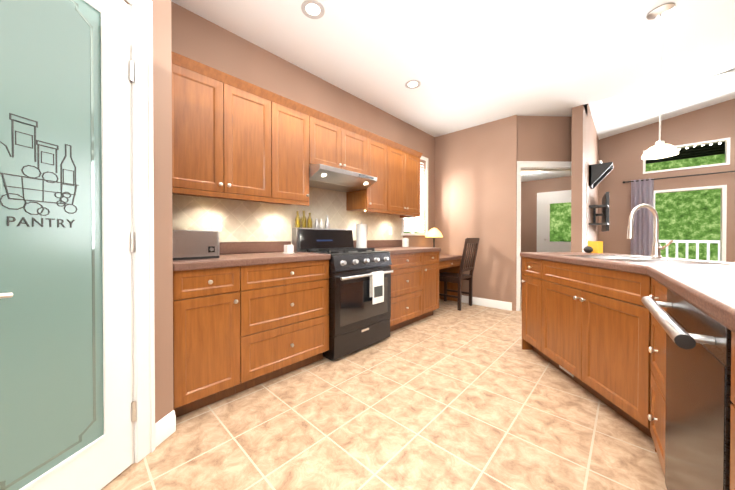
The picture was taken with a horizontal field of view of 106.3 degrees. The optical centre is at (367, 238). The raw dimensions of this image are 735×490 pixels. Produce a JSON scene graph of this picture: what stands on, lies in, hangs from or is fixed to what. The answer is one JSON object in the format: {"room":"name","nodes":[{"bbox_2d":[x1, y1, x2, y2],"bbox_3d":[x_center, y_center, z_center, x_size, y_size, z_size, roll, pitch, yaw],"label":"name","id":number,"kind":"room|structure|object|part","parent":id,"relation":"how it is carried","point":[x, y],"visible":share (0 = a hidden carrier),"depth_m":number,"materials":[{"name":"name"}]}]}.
{"room":"kitchen","nodes":[
{"label":"kitchen","id":0,"kind":"room"},
{"bbox_2d":[0,0,172,489],"bbox_3d":[-2.570,-0.384,-0.102,1.305,2.900,4.400,0,1,43],"label":"wall","id":1,"kind":"structure","parent":0,"point":[67,404],"depth_m":1.06,"materials":[{"name":"paint"}]},
{"bbox_2d":[126,0,175,463],"bbox_3d":[-1.176,-0.056,1.048,0.137,2.227,0.939,0,0,8],"label":"trim","id":2,"kind":"structure","parent":1,"relation":"attached to","point":[149,434],"depth_m":1.32,"materials":[{"name":"white wood"}]},
{"bbox_2d":[171,1,434,246],"bbox_3d":[-1.700,-0.399,1.875,0.160,2.900,8.470,0,1,43],"label":"wall","id":3,"kind":"structure","parent":0,"point":[197,38],"depth_m":2.68,"materials":[{"name":"paint"}]},
{"bbox_2d":[212,217,221,230],"bbox_3d":[-1.231,-0.122,2.252,0.006,0.116,0.070,0,1,43],"label":"electrical outlet plate","id":4,"kind":"object","parent":3,"relation":"attached to","point":[216,223],"depth_m":2.25,"materials":[{"name":"white plastic"}]},
{"bbox_2d":[171,51,274,202],"bbox_3d":[-1.154,-0.751,2.090,0.346,0.840,0.728,0,1,43],"label":"upper cabinet","id":5,"kind":"object","parent":3,"relation":"attached to","point":[223,125],"depth_m":1.95,"materials":[{"name":"brown wood"}]},
{"bbox_2d":[267,95,310,205],"bbox_3d":[-0.778,-0.754,2.489,0.346,0.840,0.368,0,1,43],"label":"upper cabinet","id":6,"kind":"object","parent":3,"relation":"attached to","point":[292,120],"depth_m":2.38,"materials":[{"name":"brown wood"}]},
{"bbox_2d":[219,240,401,254],"bbox_3d":[-0.495,0.072,3.034,0.020,0.100,2.996,0,1,43],"label":"backsplash","id":7,"kind":"structure","parent":3,"relation":"attached to","point":[224,248],"depth_m":2.52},
{"bbox_2d":[311,108,366,182],"bbox_3d":[-0.391,-0.932,2.898,0.346,0.490,0.760,0,1,43],"label":"upper cabinet","id":8,"kind":"object","parent":3,"relation":"attached to","point":[338,148],"depth_m":2.71,"materials":[{"name":"brown wood"}]},
{"bbox_2d":[309,164,376,191],"bbox_3d":[-0.334,-0.617,2.846,0.504,0.136,0.756,0,1,43],"label":"range hood","id":9,"kind":"object","parent":8,"relation":"attached to","point":[322,176],"depth_m":2.73,"materials":[{"name":"silver metal"}]},
{"bbox_2d":[343,131,390,212],"bbox_3d":[-0.007,-0.760,3.307,0.346,0.840,0.360,0,1,43],"label":"upper cabinet","id":10,"kind":"object","parent":3,"relation":"attached to","point":[372,194],"depth_m":3.18,"materials":[{"name":"brown wood"}]},
{"bbox_2d":[375,141,422,214],"bbox_3d":[0.363,-0.763,3.700,0.346,0.840,0.720,0,1,43],"label":"upper cabinet","id":11,"kind":"object","parent":3,"relation":"attached to","point":[405,163],"depth_m":3.57,"materials":[{"name":"brown wood"}]},
{"bbox_2d":[401,156,427,235],"bbox_3d":[0.750,-0.701,4.380,0.105,1.295,0.760,0,1,43],"label":"window","id":12,"kind":"structure","parent":3,"relation":"in","point":[412,225],"depth_m":4.54,"materials":[{"name":"white"}]},
{"bbox_2d":[101,282,666,489],"bbox_3d":[1.776,1.097,2.409,11.200,0.100,14.000,0,1,43],"label":"floor","id":13,"kind":"structure","parent":0,"point":[447,395],"depth_m":1.53,"materials":[{"name":"tile"}]},
{"bbox_2d":[173,267,242,417],"bbox_3d":[-1.179,0.611,1.878,0.616,0.880,0.369,0,1,43],"label":"base cabinet","id":14,"kind":"object","parent":13,"relation":"on","point":[207,305],"depth_m":1.66,"materials":[{"name":"brown wood"}]},
{"bbox_2d":[173,251,330,270],"bbox_3d":[-0.918,0.152,2.133,0.641,0.046,1.105,0,1,43],"label":"countertop","id":15,"kind":"structure","parent":14,"relation":"on","point":[253,258],"depth_m":1.87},
{"bbox_2d":[172,230,218,259],"bbox_3d":[-1.151,0.036,1.835,0.197,0.186,0.290,0,1,43],"label":"toaster","id":16,"kind":"object","parent":15,"relation":"on","point":[194,244],"visible":0.85,"depth_m":1.77,"materials":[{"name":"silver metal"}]},
{"bbox_2d":[282,245,294,253],"bbox_3d":[-0.670,0.088,2.344,0.107,0.075,0.107,0,1,43],"label":"dish","id":17,"kind":"object","parent":15,"relation":"on","point":[288,249],"visible":1,"depth_m":2.32,"materials":[{"name":"white ceramic"}]},
{"bbox_2d":[243,259,329,390],"bbox_3d":[-0.800,0.608,2.280,0.616,0.880,0.737,0,1,43],"label":"base cabinet","id":18,"kind":"object","parent":13,"relation":"on","point":[247,315],"depth_m":2.03,"materials":[{"name":"brown wood"}]},
{"bbox_2d":[292,211,392,360],"bbox_3d":[-0.229,0.379,2.769,0.722,1.329,0.758,0,1,43],"label":"range","id":19,"kind":"object","parent":13,"relation":"on","point":[359,314],"visible":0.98,"depth_m":2.57,"materials":[{"name":"black metal"}]},
{"bbox_2d":[370,271,383,303],"bbox_3d":[0.089,0.457,2.611,0.042,0.296,0.160,0,1,43],"label":"towel","id":20,"kind":"object","parent":19,"relation":"hanging from","point":[376,278],"depth_m":2.59,"materials":[{"name":"white fabric"}]},
{"bbox_2d":[389,251,422,331],"bbox_3d":[0.218,0.599,3.359,0.616,0.880,0.710,0,1,43],"label":"base cabinet","id":21,"kind":"object","parent":13,"relation":"on","point":[407,275],"depth_m":3.16,"materials":[{"name":"brown wood"}]},
{"bbox_2d":[354,247,440,254],"bbox_3d":[0.372,0.141,3.500,0.641,0.046,1.129,0,1,43],"label":"countertop","id":22,"kind":"structure","parent":21,"relation":"on","point":[393,250],"depth_m":3.28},
{"bbox_2d":[356,222,366,247],"bbox_3d":[-0.071,-0.042,3.269,0.150,0.320,0.150,0,1,43],"label":"paper towel","id":23,"kind":"object","parent":22,"relation":"on","point":[361,235],"visible":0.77,"depth_m":3.22,"materials":[{"name":"white paper"}]},
{"bbox_2d":[402,238,408,246],"bbox_3d":[0.537,0.051,3.900,0.098,0.125,0.100,0,1,43],"label":"canister","id":24,"kind":"object","parent":22,"relation":"on","point":[405,242],"visible":1,"depth_m":3.86,"materials":[{"name":"white ceramic"}]},
{"bbox_2d":[423,251,438,318],"bbox_3d":[0.602,0.596,3.767,0.616,0.880,0.410,0,1,43],"label":"base cabinet","id":25,"kind":"object","parent":13,"relation":"on","point":[430,258],"depth_m":3.55,"materials":[{"name":"brown wood"}]},
{"bbox_2d":[439,254,465,301],"bbox_3d":[1.057,0.649,4.286,0.566,0.765,0.943,0,1,43],"label":"desk","id":26,"kind":"object","parent":13,"relation":"on","point":[449,263],"visible":0.44,"depth_m":4.51,"materials":[{"name":"brown wood"}]},
{"bbox_2d":[425,227,442,246],"bbox_3d":[1.066,0.037,4.418,0.280,0.455,0.280,0,1,43],"label":"desk lamp","id":27,"kind":"object","parent":26,"relation":"on","point":[433,232],"visible":0.77,"depth_m":4.34,"materials":[{"name":"white metal"}]},
{"bbox_2d":[439,238,478,310],"bbox_3d":[1.348,0.507,4.238,0.581,1.050,0.430,0,1,43],"label":"chair","id":28,"kind":"object","parent":13,"relation":"on","point":[445,277],"visible":0.94,"depth_m":4.10,"materials":[{"name":"brown wood"}]},
{"bbox_2d":[521,240,719,279],"bbox_3d":[5.742,0.514,6.610,11.200,1.040,2.440,0,1,43],"label":"deck railing","id":29,"kind":"object","parent":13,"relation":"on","point":[697,242],"visible":0.08,"depth_m":6.01,"materials":[{"name":"white wood"}]},
{"bbox_2d":[520,204,734,489],"bbox_3d":[0.897,0.410,0.762,1.752,1.298,4.390,0,1,43],"label":"kitchen island","id":30,"kind":"object","parent":13,"relation":"on","point":[645,345],"visible":1,"depth_m":1.38,"materials":[{"name":"brown wood"}]},
{"bbox_2d":[520,252,734,332],"bbox_3d":[0.897,0.164,0.761,1.752,0.048,4.390,0,1,43],"label":"island countertop","id":31,"kind":"structure","parent":30,"relation":"on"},
{"bbox_2d":[583,241,602,252],"bbox_3d":[2.022,0.073,2.470,0.136,0.104,0.137,0,1,43],"label":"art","id":32,"kind":"object","parent":31,"relation":"on","point":[593,246],"depth_m":2.44},
{"bbox_2d":[565,255,734,264],"bbox_3d":[1.747,0.231,1.819,0.843,0.201,0.882,0,1,43],"label":"sink","id":33,"kind":"object","parent":31,"relation":"in","point":[569,259],"depth_m":1.80,"materials":[{"name":"silver metal"}]},
{"bbox_2d":[627,204,673,257],"bbox_3d":[1.976,-0.059,1.934,0.228,0.377,0.162,0,1,43],"label":"faucet","id":34,"kind":"object","parent":31,"relation":"on","point":[656,253],"depth_m":1.94,"materials":[{"name":"silver metal"}]},
{"bbox_2d":[641,289,732,489],"bbox_3d":[0.955,0.571,0.855,0.141,0.767,0.594,0,1,43],"label":"dishwasher","id":35,"kind":"object","parent":30,"relation":"in","point":[698,347],"depth_m":0.75,"materials":[{"name":"silver metal"}]},
{"bbox_2d":[171,0,734,139],"bbox_3d":[2.137,-2.352,0.324,7.850,1.230,11.500,0,1,43],"label":"ceiling","id":36,"kind":"structure","parent":0,"point":[469,63],"depth_m":2.60,"materials":[{"name":"white paint"}]},
{"bbox_2d":[301,0,324,18],"bbox_3d":[-0.416,-1.748,2.103,0.174,0.005,0.174,0,1,34],"label":"recessed light","id":37,"kind":"object","parent":36,"relation":"in","point":[312,9],"depth_m":2.10,"materials":[{"name":"grey"}]},
{"bbox_2d":[405,80,420,88],"bbox_3d":[0.516,-1.757,3.135,0.174,0.005,0.174,0,1,34],"label":"recessed light","id":38,"kind":"object","parent":36,"relation":"in","point":[412,84],"depth_m":3.13,"materials":[{"name":"grey"}]},
{"bbox_2d":[641,3,678,159],"bbox_3d":[2.252,-1.195,2.121,0.204,1.112,0.204,0,1,43],"label":"pendant light","id":39,"kind":"object","parent":36,"relation":"hanging from","point":[659,149],"visible":1,"depth_m":2.12,"materials":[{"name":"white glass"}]},
{"bbox_2d":[693,69,734,92],"bbox_3d":[4.732,-2.142,3.697,0.600,0.236,0.125,0,1,43],"label":"track light","id":40,"kind":"object","parent":36,"relation":"attached to","point":[697,89],"visible":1,"depth_m":3.71,"materials":[{"name":"white metal"}]},
{"bbox_2d":[435,115,517,310],"bbox_3d":[1.688,-0.419,4.418,1.300,2.900,0.120,0,1,43],"label":"wall","id":41,"kind":"structure","parent":0,"point":[475,181],"depth_m":4.25,"materials":[{"name":"paint"}]},
{"bbox_2d":[462,295,511,310],"bbox_3d":[1.624,0.974,4.397,1.250,0.115,0.016,0,1,43],"label":"baseboard","id":42,"kind":"structure","parent":41,"relation":"attached to","point":[492,303],"depth_m":4.17,"materials":[{"name":"white wood"}]},
{"bbox_2d":[517,116,571,161],"bbox_3d":[2.627,-0.416,4.039,1.090,2.900,0.120,0,0,-2],"label":"wall","id":43,"kind":"structure","parent":0,"point":[544,138],"depth_m":3.97,"materials":[{"name":"paint"}]},
{"bbox_2d":[516,161,586,310],"bbox_3d":[2.635,-0.039,4.030,1.055,2.145,0.147,0,0,-2],"label":"trim","id":44,"kind":"structure","parent":43,"relation":"attached to","point":[543,166],"depth_m":3.95,"materials":[{"name":"white wood"}]},
{"bbox_2d":[521,176,570,277],"bbox_3d":[4.372,-0.287,6.645,1.651,2.600,0.200,0,1,43],"label":"wall","id":45,"kind":"structure","parent":0,"point":[545,215],"depth_m":6.58,"materials":[{"name":"paint"}]},
{"bbox_3d":[4.505,-0.055,6.417,1.000,2.140,0.109,0,1,43],"label":"hall door","id":46,"kind":"part","parent":45,"relation":"part of","materials":[{"name":"white paint"}]},
{"bbox_2d":[521,171,570,181],"bbox_3d":[3.207,-1.487,5.473,1.791,0.100,3.550,0,1,43],"label":"ceiling","id":47,"kind":"structure","parent":0,"point":[531,175],"depth_m":6.28,"materials":[{"name":"white paint"}]},
{"bbox_2d":[571,104,612,251],"bbox_3d":[3.876,-1.121,4.625,0.390,4.300,2.870,0,1,43],"label":"wall","id":48,"kind":"structure","parent":0,"point":[585,143],"depth_m":3.88,"materials":[{"name":"paint"}]},
{"bbox_2d":[598,99,734,261],"bbox_3d":[6.803,-1.114,3.787,5.799,4.300,0.152,0,1,43],"label":"wall","id":49,"kind":"structure","parent":0,"point":[623,152],"depth_m":4.95,"materials":[{"name":"paint"}]},
{"bbox_2d":[622,171,734,255],"bbox_3d":[5.753,-0.057,4.630,2.172,2.112,0.097,0,1,43],"label":"curtain","id":50,"kind":"object","parent":49,"relation":"attached to","point":[642,191],"visible":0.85,"depth_m":5.15,"materials":[{"name":"purple fabric"}]},
{"label":"outside","id":51,"kind":"structure","parent":0,"visible":0},
{"bbox_2d":[404,154,724,260],"bbox_3d":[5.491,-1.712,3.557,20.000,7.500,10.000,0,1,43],"label":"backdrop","id":52,"kind":"structure","parent":51,"point":[690,215],"depth_m":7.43,"materials":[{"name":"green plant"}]},
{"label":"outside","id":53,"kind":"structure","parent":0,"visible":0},
{"bbox_2d":[646,142,724,163],"bbox_3d":[7.251,-1.850,5.058,5.500,0.248,2.200,0,1,43],"label":"pergola","id":54,"kind":"object","parent":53,"point":[703,150],"visible":0.29,"depth_m":5.94,"materials":[{"name":"grey wood"}]}
]}

